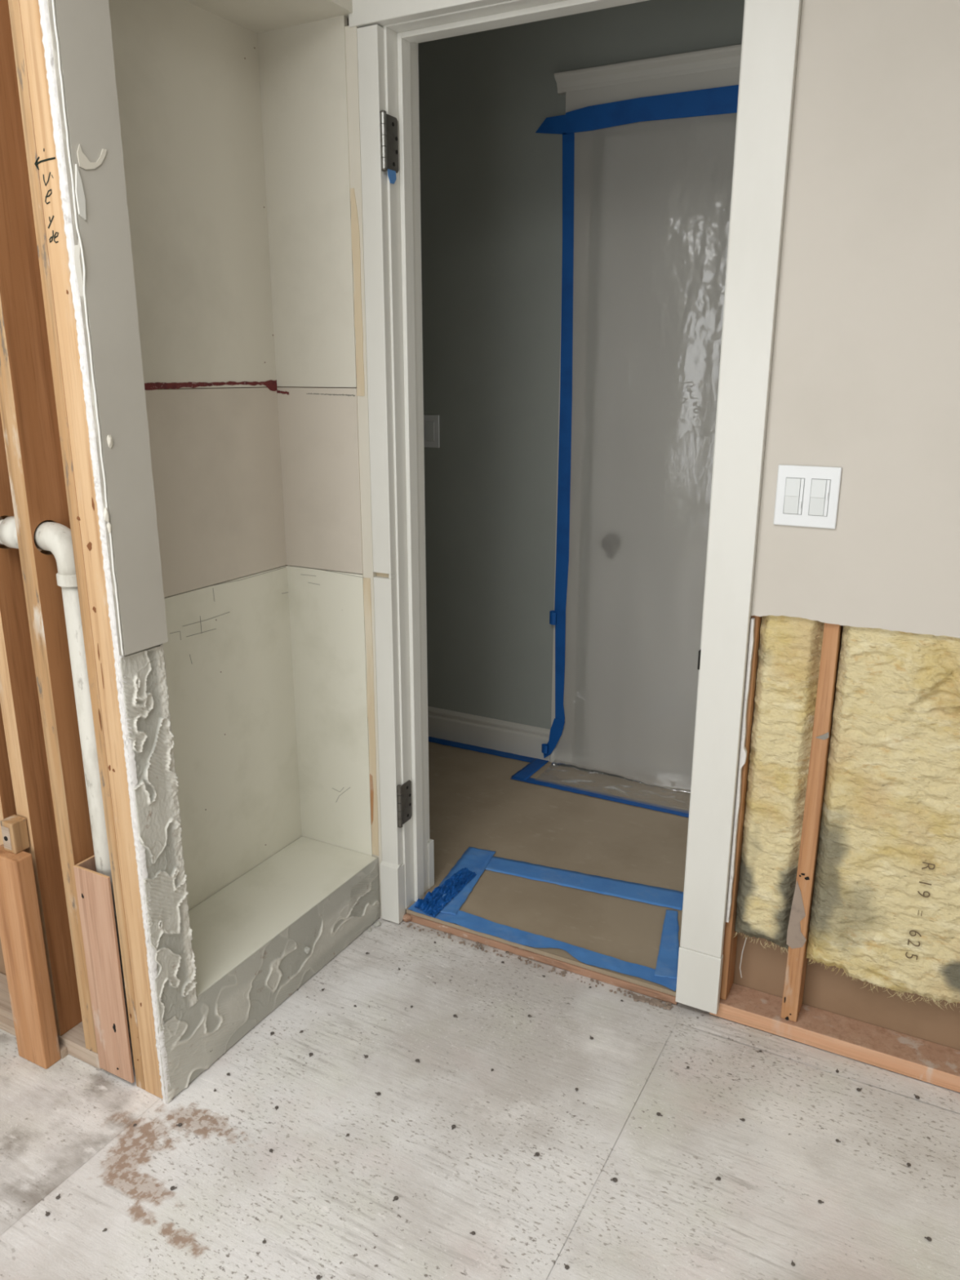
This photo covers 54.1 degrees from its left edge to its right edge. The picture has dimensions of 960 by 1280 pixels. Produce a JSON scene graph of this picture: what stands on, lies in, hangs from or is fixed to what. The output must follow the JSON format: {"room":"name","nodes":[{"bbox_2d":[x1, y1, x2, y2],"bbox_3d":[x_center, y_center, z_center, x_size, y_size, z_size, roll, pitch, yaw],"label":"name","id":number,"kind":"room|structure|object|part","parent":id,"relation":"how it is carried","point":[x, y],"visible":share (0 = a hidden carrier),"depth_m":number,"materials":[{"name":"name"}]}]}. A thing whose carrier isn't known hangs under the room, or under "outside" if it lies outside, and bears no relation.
{"room":"building under construction","nodes":[
{"label":"building under construction","id":0,"kind":"room"},
{"bbox_2d":[108,0,352,911],"bbox_3d":[-0.535,-0.374,1.982,0.270,2.460,0.699,8,18,27],"label":"wall","id":1,"kind":"structure","parent":0,"point":[187,73],"depth_m":2.09,"materials":[{"name":"beige paint"}]},
{"bbox_2d":[0,741,959,1279],"bbox_3d":[-0.382,1.099,1.354,4.550,0.093,4.773,8,18,27],"label":"floor","id":2,"kind":"structure","parent":0,"point":[322,1203],"depth_m":1.83,"materials":[{"name":"grey concrete"}]},
{"bbox_2d":[0,516,6,975],"bbox_3d":[-1.176,-0.362,1.938,0.638,2.460,0.012,8,18,27],"label":"board","id":3,"kind":"object","parent":2,"relation":"on","point":[2,970],"visible":0.02,"depth_m":2.23,"materials":[{"name":"brown paint"}]},
{"bbox_2d":[0,973,13,1021],"bbox_3d":[-1.085,0.834,2.158,0.177,0.037,0.099,8,18,27],"label":"plate","id":4,"kind":"object","parent":2,"relation":"on","point":[6,1011],"depth_m":2.14,"materials":[{"name":"brown wood"}]},
{"bbox_2d":[0,544,17,844],"bbox_3d":[-0.974,-0.336,1.774,0.040,2.421,0.084,8,18,27],"label":"stud","id":5,"kind":"object","parent":4,"relation":"on","point":[7,805],"visible":0.02,"depth_m":1.92,"materials":[{"name":"beige wood"}]},
{"bbox_2d":[0,413,82,1035],"bbox_3d":[-0.898,-0.324,1.735,0.040,2.421,0.084,8,18,27],"label":"stud","id":6,"kind":"object","parent":4,"relation":"on","point":[19,693],"visible":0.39,"depth_m":1.87,"materials":[{"name":"beige wood"}]},
{"bbox_2d":[0,0,97,1053],"bbox_3d":[-0.794,-0.309,1.681,0.040,2.421,0.084,8,18,27],"label":"stud","id":7,"kind":"object","parent":4,"relation":"on","point":[28,406],"visible":0.66,"depth_m":1.66,"materials":[{"name":"paint"}]},
{"bbox_2d":[0,515,134,1067],"bbox_3d":[-0.964,0.304,1.941,0.585,1.138,0.059,8,18,27],"label":"drain pipe","id":8,"kind":"object","parent":7,"relation":"attached to","point":[55,538],"visible":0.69,"depth_m":1.72,"materials":[{"name":"white plastic"}]},
{"bbox_2d":[0,844,61,1069],"bbox_3d":[-0.943,0.660,1.947,0.090,0.489,0.038,8,18,27],"label":"board","id":9,"kind":"object","parent":2,"relation":"on","point":[21,934],"visible":0.95,"depth_m":1.93,"materials":[{"name":"orange wood"}]},
{"bbox_2d":[0,814,29,853],"bbox_3d":[-0.934,0.390,1.883,0.036,0.066,0.036,8,18,27],"label":"block","id":10,"kind":"object","parent":9,"relation":"on","point":[14,828],"visible":1,"depth_m":1.87,"materials":[{"name":"wood"}]},
{"bbox_3d":[-0.943,0.394,1.871,0.023,0.048,0.001,8,18,27],"label":"nail plate","id":11,"kind":"part","parent":10,"relation":"part of","materials":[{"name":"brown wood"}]},
{"bbox_2d":[0,1014,67,1058],"bbox_3d":[-1.199,0.840,2.172,0.700,0.020,0.015,8,18,27],"label":"strip","id":12,"kind":"object","parent":2,"relation":"on","point":[6,1024],"visible":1,"depth_m":2.08,"materials":[{"name":"brown wood"}]},
{"bbox_2d":[8,0,145,1089],"bbox_3d":[-0.675,-0.273,1.626,0.025,2.460,0.083,8,18,27],"label":"stud","id":13,"kind":"object","parent":2,"relation":"on","point":[14,5],"visible":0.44,"depth_m":1.60,"materials":[{"name":"paint"}]},
{"bbox_2d":[57,1021,101,1069],"bbox_3d":[-0.833,0.878,2.005,0.167,0.037,0.084,8,18,27],"label":"plate","id":14,"kind":"object","parent":2,"relation":"on","point":[73,1040],"depth_m":2.01,"materials":[{"name":"brown wood"}]},
{"bbox_2d":[18,0,162,1098],"bbox_3d":[-0.648,-0.268,1.610,0.074,2.460,0.086,8,18,27],"label":"stud","id":15,"kind":"object","parent":2,"relation":"on","point":[46,159],"visible":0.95,"depth_m":1.59,"materials":[{"name":"beige wood"}]},
{"bbox_2d":[73,854,134,1083],"bbox_3d":[-0.747,0.665,1.919,0.119,0.472,0.077,8,18,27],"label":"guard","id":16,"kind":"object","parent":2,"relation":"on","point":[94,891],"visible":0.98,"depth_m":1.88,"materials":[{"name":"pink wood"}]},
{"bbox_3d":[-0.775,0.660,1.937,0.005,0.472,0.070,8,18,27],"label":"panel","id":17,"kind":"part","parent":16,"relation":"part of","materials":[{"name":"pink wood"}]},
{"bbox_2d":[38,0,201,1104],"bbox_3d":[-0.606,-0.262,1.591,0.037,2.460,0.113,8,18,27],"label":"wall","id":18,"kind":"structure","parent":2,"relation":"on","point":[77,42],"depth_m":1.56,"materials":[{"name":"grey paint"}]},
{"bbox_2d":[157,836,380,1103],"bbox_3d":[-0.556,0.738,2.238,0.264,0.182,0.763,8,18,27],"label":"curb","id":19,"kind":"object","parent":2,"relation":"on","point":[257,940],"visible":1,"depth_m":2.20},
{"bbox_2d":[373,920,381,926],"bbox_3d":[-0.272,0.755,2.495,0.019,0.014,0.018,8,18,27],"label":"crumb","id":20,"kind":"object","parent":2,"relation":"on","point":[377,923],"visible":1,"depth_m":2.49,"materials":[{"name":"tile"}]},
{"bbox_2d":[402,913,412,922],"bbox_3d":[-0.197,0.744,2.515,0.034,0.022,0.023,8,18,27],"label":"plug","id":21,"kind":"object","parent":2,"relation":"on","point":[406,917],"visible":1,"depth_m":2.51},
{"bbox_2d":[438,846,495,915],"bbox_3d":[-0.052,0.674,2.660,0.100,0.003,0.360,6,17,18],"label":"tape strip","id":22,"kind":"object","parent":2,"relation":"on","point":[476,860],"visible":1,"depth_m":2.71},
{"bbox_2d":[413,867,476,917],"bbox_3d":[-0.090,0.685,2.594,0.075,0.018,0.268,8,18,27],"label":"bunch","id":23,"kind":"object","parent":22,"relation":"on","point":[432,904],"visible":1,"depth_m":2.58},
{"bbox_2d":[428,736,535,762],"bbox_3d":[-0.127,0.398,3.641,0.838,0.001,0.049,8,18,27],"label":"tape strip","id":24,"kind":"object","parent":2,"relation":"on","point":[442,741],"visible":0.64,"depth_m":3.57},
{"bbox_2d":[511,758,548,779],"bbox_3d":[0.187,0.463,3.408,0.063,0.002,0.210,8,18,27],"label":"tape strip","id":25,"kind":"object","parent":2,"relation":"on","point":[530,769],"visible":1,"depth_m":3.39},
{"bbox_2d":[407,923,673,1007],"bbox_3d":[0.129,0.803,2.335,0.719,0.004,0.028,8,18,27],"label":"rubble","id":26,"kind":"object","parent":2,"relation":"on","point":[410,924],"visible":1,"depth_m":2.33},
{"bbox_2d":[407,901,676,991],"bbox_3d":[0.142,0.759,2.368,0.733,0.003,0.063,8,18,27],"label":"tape strip","id":27,"kind":"object","parent":2,"relation":"on","point":[474,922],"visible":1,"depth_m":2.36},
{"bbox_2d":[484,856,683,910],"bbox_3d":[0.276,0.679,2.656,0.603,0.002,0.095,6,17,21],"label":"tape strip","id":28,"kind":"object","parent":2,"relation":"on","point":[651,895],"visible":1,"depth_m":2.64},
{"bbox_2d":[510,777,688,817],"bbox_3d":[0.448,0.533,3.168,0.750,0.002,0.043,8,18,27],"label":"tape strip","id":29,"kind":"object","parent":2,"relation":"on","point":[593,793],"visible":0.88,"depth_m":3.18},
{"bbox_2d":[610,1177,617,1182],"bbox_3d":[0.244,0.982,1.709,0.012,0.003,0.010,8,18,25],"label":"nail","id":30,"kind":"object","parent":2,"relation":"on","point":[615,1180],"visible":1,"depth_m":1.71,"materials":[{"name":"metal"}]},
{"bbox_2d":[632,993,671,1009],"bbox_3d":[0.402,0.843,2.192,0.094,0.006,0.026,7,17,22],"label":"rubble","id":31,"kind":"object","parent":2,"relation":"on","point":[652,1002],"visible":1,"depth_m":2.19,"materials":[{"name":"beige concrete"}]},
{"bbox_2d":[654,909,679,978],"bbox_3d":[0.479,0.760,2.367,0.061,0.002,0.298,4,16,13],"label":"tape strip","id":32,"kind":"object","parent":2,"relation":"on","point":[667,962],"visible":0.93,"depth_m":2.34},
{"bbox_2d":[709,983,959,1092],"bbox_3d":[1.321,0.944,1.784,1.760,0.038,0.088,8,18,27],"label":"plate","id":33,"kind":"object","parent":2,"relation":"on","point":[917,1058],"visible":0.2,"depth_m":2.03,"materials":[{"name":"orange wood"}]},
{"bbox_2d":[780,622,843,1022],"bbox_3d":[0.700,-0.304,1.784,0.040,2.362,0.076,8,18,27],"label":"stud","id":34,"kind":"object","parent":33,"relation":"on","point":[797,933],"visible":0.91,"depth_m":1.95,"materials":[{"name":"orange wood"}]},
{"bbox_2d":[733,615,824,953],"bbox_3d":[0.621,0.319,1.976,0.130,0.776,0.044,8,18,27],"label":"insulation batt","id":35,"kind":"object","parent":34,"relation":"attached to","point":[789,651],"visible":0.98,"depth_m":1.95,"materials":[{"name":"yellow fabric"}]},
{"bbox_2d":[739,937,746,977],"bbox_3d":[0.597,0.721,2.132,0.010,0.106,0.002,8,18,27],"label":"thread","id":36,"kind":"object","parent":35,"relation":"hanging from","point":[746,937],"visible":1,"depth_m":2.13,"materials":[{"name":"white fabric"}]},
{"bbox_2d":[924,1236,931,1241],"bbox_3d":[0.761,1.015,1.594,0.008,0.003,0.011,-12,20,-35],"label":"nail","id":37,"kind":"object","parent":2,"relation":"on","point":[928,1238],"visible":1,"depth_m":1.59,"materials":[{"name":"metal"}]},
{"bbox_2d":[417,0,744,728],"bbox_3d":[0.715,-0.655,2.977,4.350,2.460,0.100,8,18,27],"label":"wall","id":38,"kind":"structure","parent":0,"point":[491,184],"depth_m":3.18,"materials":[{"name":"grey paint"}]},
{"bbox_2d":[423,414,439,448],"bbox_3d":[-0.178,-0.752,3.383,0.070,0.115,0.010,8,18,27],"label":"switch plate","id":39,"kind":"object","parent":38,"relation":"attached to","point":[431,422],"visible":0.81,"depth_m":3.38,"materials":[{"name":"white plastic"}]},
{"bbox_2d":[427,706,550,761],"bbox_3d":[-0.484,0.279,3.843,1.694,0.121,0.016,8,18,27],"label":"baseboard","id":40,"kind":"structure","parent":38,"relation":"attached to","point":[518,739],"depth_m":3.57,"materials":[{"name":"paint"}]},
{"bbox_2d":[541,743,548,753],"bbox_3d":[0.236,0.397,3.433,0.023,0.034,0.015,8,18,27],"label":"tape curl","id":41,"kind":"object","parent":38,"relation":"attached to","point":[544,746],"visible":1,"depth_m":3.43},
{"bbox_2d":[535,114,565,134],"bbox_3d":[0.220,-1.587,2.902,0.109,0.055,0.001,8,18,27],"label":"tape strip","id":42,"kind":"object","parent":38,"relation":"attached to","point":[556,124],"visible":1,"depth_m":2.90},
{"bbox_2d":[543,84,738,792],"bbox_3d":[0.678,-0.497,2.855,1.093,2.151,0.174,8,18,27],"label":"plastic sheet","id":43,"kind":"object","parent":38,"relation":"attached to","point":[652,199],"depth_m":2.99,"materials":[{"name":"clear plastic"}]},
{"bbox_2d":[549,610,555,625],"bbox_3d":[0.256,-0.078,3.295,0.024,0.050,0.018,8,18,27],"label":"tape curl","id":44,"kind":"object","parent":43,"relation":"attached to","point":[552,613],"visible":1,"depth_m":3.29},
{"bbox_3d":[0.269,0.362,3.422,0.082,0.164,0.001,8,18,27],"label":"tape strip","id":45,"kind":"part","parent":43,"relation":"part of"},
{"bbox_3d":[0.285,0.109,3.344,0.048,0.442,0.001,8,18,27],"label":"tape strip","id":46,"kind":"part","parent":43,"relation":"part of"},
{"bbox_3d":[0.280,-0.827,3.085,0.061,1.519,0.001,8,18,27],"label":"tape strip","id":47,"kind":"part","parent":43,"relation":"part of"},
{"bbox_3d":[0.499,-1.544,2.735,0.541,0.072,0.001,8,18,27],"label":"tape strip","id":48,"kind":"part","parent":43,"relation":"part of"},
{"bbox_2d":[550,44,742,762],"bbox_3d":[0.705,-0.564,2.921,1.070,2.252,0.048,8,18,27],"label":"trim","id":49,"kind":"structure","parent":38,"relation":"attached to","point":[719,67],"depth_m":2.74,"materials":[{"name":"paint"}]},
{"bbox_2d":[257,0,959,856],"bbox_3d":[0.800,-0.281,1.665,2.910,2.460,0.042,8,18,27],"label":"wall","id":50,"kind":"structure","parent":0,"point":[865,375],"depth_m":1.73,"materials":[{"name":"grey paint"}]},
{"bbox_2d":[350,187,364,395],"bbox_3d":[-0.275,-0.773,2.104,0.023,0.438,0.003,8,18,27],"label":"strip","id":51,"kind":"object","parent":50,"relation":"attached to","point":[355,234],"visible":1,"depth_m":2.10,"materials":[{"name":"beige wood"}]},
{"bbox_2d":[345,26,382,917],"bbox_3d":[-0.265,-0.270,2.258,0.029,2.110,0.026,8,18,27],"label":"trim","id":52,"kind":"structure","parent":50,"relation":"attached to","point":[351,39],"depth_m":2.17,"materials":[{"name":"beige paint"}]},
{"bbox_2d":[363,577,378,855],"bbox_3d":[-0.276,0.209,2.384,0.023,0.748,0.003,8,18,27],"label":"strip","id":53,"kind":"object","parent":50,"relation":"attached to","point":[366,581],"visible":1,"depth_m":2.37,"materials":[{"name":"beige wood"}]},
{"bbox_2d":[369,773,373,824],"bbox_3d":[-0.281,0.416,2.442,0.008,0.145,0.002,8,18,27],"label":"wood","id":54,"kind":"object","parent":50,"relation":"attached to","point":[371,775],"visible":1,"depth_m":2.44,"materials":[{"name":"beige wood"}]},
{"bbox_2d":[356,24,405,924],"bbox_3d":[-0.230,-0.262,2.236,0.055,2.099,0.034,8,18,27],"label":"trim","id":55,"kind":"structure","parent":50,"relation":"attached to","point":[371,51],"depth_m":2.18,"materials":[{"name":"white paint"}]},
{"bbox_2d":[380,110,399,173],"bbox_3d":[-0.193,-1.064,2.011,0.013,0.116,0.061,8,18,27],"label":"door hinge","id":56,"kind":"object","parent":50,"relation":"attached to","point":[388,123],"visible":1,"depth_m":2.00,"materials":[{"name":"metal"}]},
{"bbox_2d":[387,168,396,183],"bbox_3d":[-0.190,-1.000,2.027,0.001,0.027,0.034,8,18,27],"label":"scrap","id":57,"kind":"object","parent":50,"relation":"attached to","point":[391,174],"visible":1,"depth_m":2.03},
{"bbox_2d":[396,779,412,827],"bbox_3d":[-0.195,0.422,2.434,0.013,0.118,0.061,8,18,27],"label":"door hinge","id":58,"kind":"object","parent":50,"relation":"attached to","point":[403,791],"visible":1,"depth_m":2.43,"materials":[{"name":"grey metal"}]},
{"bbox_2d":[348,0,511,27],"bbox_3d":[0.145,-1.298,1.734,0.934,0.164,0.030,8,18,27],"label":"trim","id":59,"kind":"structure","parent":50,"relation":"attached to","point":[365,13],"depth_m":1.90,"materials":[{"name":"white paint"}]},
{"bbox_2d":[406,912,677,1004],"bbox_3d":[0.137,0.788,2.364,0.745,0.019,0.034,8,18,27],"label":"trim","id":60,"kind":"structure","parent":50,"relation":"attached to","point":[659,995],"depth_m":2.33,"materials":[{"name":"brown wood"}]},
{"bbox_2d":[381,0,745,945],"bbox_3d":[0.159,-0.250,2.112,0.781,2.093,0.118,8,18,27],"label":"trim","id":61,"kind":"structure","parent":50,"relation":"attached to","point":[401,39],"depth_m":2.16,"materials":[{"name":"white paint"}]},
{"bbox_2d":[675,0,801,1013],"bbox_3d":[0.497,-0.165,1.865,0.098,2.081,0.022,8,18,27],"label":"trim","id":62,"kind":"structure","parent":50,"relation":"attached to","point":[771,35],"depth_m":1.81,"materials":[{"name":"white paint"}]},
{"bbox_3d":[0.457,0.041,1.948,0.006,0.040,0.015,8,18,27],"label":"strike plate","id":63,"kind":"part","parent":62,"relation":"part of","materials":[{"name":"metal"}]},
{"bbox_2d":[725,617,755,922],"bbox_3d":[0.551,0.289,1.978,0.012,0.690,0.011,8,18,27],"label":"drywall sliver","id":64,"kind":"object","parent":50,"relation":"attached to","point":[743,754],"visible":1,"depth_m":1.96,"materials":[{"name":"white paint"}]},
{"bbox_2d":[773,464,842,528],"bbox_3d":[0.617,-0.271,1.774,0.114,0.114,0.011,8,18,27],"label":"double switch plate","id":65,"kind":"object","parent":50,"relation":"attached to","point":[807,496],"visible":1,"depth_m":1.77,"materials":[{"name":"white plastic"}]},
{"bbox_3d":[0.221,-0.404,2.091,4.350,2.460,0.013,8,18,27],"label":"wall","id":66,"kind":"structure","parent":0,"visible":0},
{"bbox_2d":[416,43,434,888],"bbox_3d":[0.206,-0.302,2.152,0.905,2.168,0.027,8,18,27],"label":"trim","id":67,"kind":"structure","parent":66,"relation":"attached to","point":[430,842],"depth_m":2.33,"materials":[{"name":"white paint"}]},
{"bbox_3d":[1.096,-0.246,1.580,0.038,2.360,0.074,8,18,27],"label":"stud","id":68,"kind":"object","parent":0,"visible":0},
{"bbox_2d":[806,625,959,1010],"bbox_3d":[0.884,0.372,1.839,0.411,0.808,0.058,8,18,27],"label":"insulation batt","id":69,"kind":"object","parent":68,"relation":"attached to","point":[886,905],"visible":1,"depth_m":1.86,"materials":[{"name":"yellow fabric"}]}
]}

